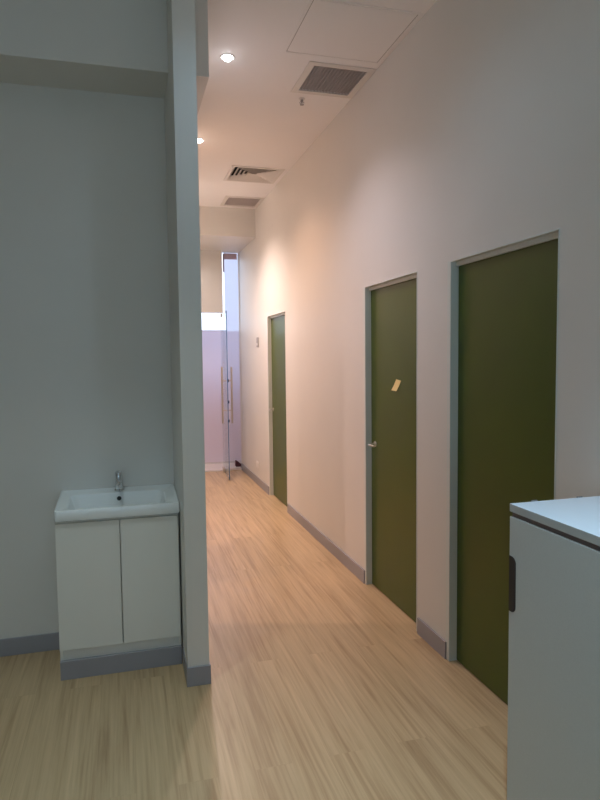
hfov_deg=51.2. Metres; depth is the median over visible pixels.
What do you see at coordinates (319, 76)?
ceiling vent
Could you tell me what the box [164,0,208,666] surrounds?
wall partition
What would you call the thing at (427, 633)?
baseboard
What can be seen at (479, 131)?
wall
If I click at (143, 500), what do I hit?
basin
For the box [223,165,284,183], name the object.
ceiling vent
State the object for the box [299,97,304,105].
sprinkler
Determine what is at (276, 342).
door
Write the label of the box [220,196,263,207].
ceiling vent
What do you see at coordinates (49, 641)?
baseboard
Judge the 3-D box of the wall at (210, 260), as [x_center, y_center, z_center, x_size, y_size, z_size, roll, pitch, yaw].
[-1.557,-1.621,8.565,0.982,0.845,0.100,-2,4,-16]
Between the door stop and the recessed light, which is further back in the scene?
the door stop
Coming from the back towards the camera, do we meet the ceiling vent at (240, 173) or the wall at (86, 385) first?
the ceiling vent at (240, 173)
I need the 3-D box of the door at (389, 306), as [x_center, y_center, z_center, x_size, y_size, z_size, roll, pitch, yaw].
[0.612,0.285,3.990,0.150,2.078,0.823,-2,4,-16]
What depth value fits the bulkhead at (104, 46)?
3.07 m
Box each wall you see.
[0,82,173,638]
[200,250,222,312]
[239,0,599,639]
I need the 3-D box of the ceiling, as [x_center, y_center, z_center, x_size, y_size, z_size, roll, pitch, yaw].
[-1.218,-2.010,2.577,4.360,0.050,11.860,-2,4,-16]
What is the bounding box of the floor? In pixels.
[0,463,507,799]
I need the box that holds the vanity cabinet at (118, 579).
[55,513,181,680]
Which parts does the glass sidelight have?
header rail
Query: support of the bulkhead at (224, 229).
attached to the ceiling
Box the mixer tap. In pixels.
[114,471,123,490]
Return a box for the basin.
[54,484,179,521]
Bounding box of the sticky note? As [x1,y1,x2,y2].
[392,379,400,390]
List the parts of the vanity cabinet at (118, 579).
door, skirting, door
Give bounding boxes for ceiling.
[197,0,436,208]
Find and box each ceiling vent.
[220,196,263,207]
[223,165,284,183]
[291,61,376,98]
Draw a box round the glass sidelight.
[222,253,241,470]
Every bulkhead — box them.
[0,0,208,114]
[199,206,254,252]
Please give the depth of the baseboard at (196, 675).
3.07 m
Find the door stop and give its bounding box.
[235,460,240,466]
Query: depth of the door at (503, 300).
2.91 m
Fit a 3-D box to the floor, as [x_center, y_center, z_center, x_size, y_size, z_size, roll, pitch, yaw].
[-0.874,1.442,3.282,5.200,0.100,12.600,-2,4,-16]
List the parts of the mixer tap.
lever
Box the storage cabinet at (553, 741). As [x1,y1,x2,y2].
[507,496,599,799]
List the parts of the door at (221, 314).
pull handle, pull handle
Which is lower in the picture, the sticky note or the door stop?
the door stop
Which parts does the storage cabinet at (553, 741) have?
handle, panel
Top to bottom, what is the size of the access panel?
0.004 m
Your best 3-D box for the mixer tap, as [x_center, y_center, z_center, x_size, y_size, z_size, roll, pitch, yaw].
[-0.991,0.443,3.421,0.050,0.119,0.144,-2,4,-16]
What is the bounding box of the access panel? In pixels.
[284,0,421,63]
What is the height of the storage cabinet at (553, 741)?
1.123 m
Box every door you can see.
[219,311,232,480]
[267,311,287,505]
[363,271,416,630]
[446,228,559,704]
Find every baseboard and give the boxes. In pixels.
[0,632,59,656]
[182,647,210,686]
[241,463,445,658]
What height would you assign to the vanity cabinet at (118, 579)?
0.800 m
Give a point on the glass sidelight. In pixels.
(225, 255)

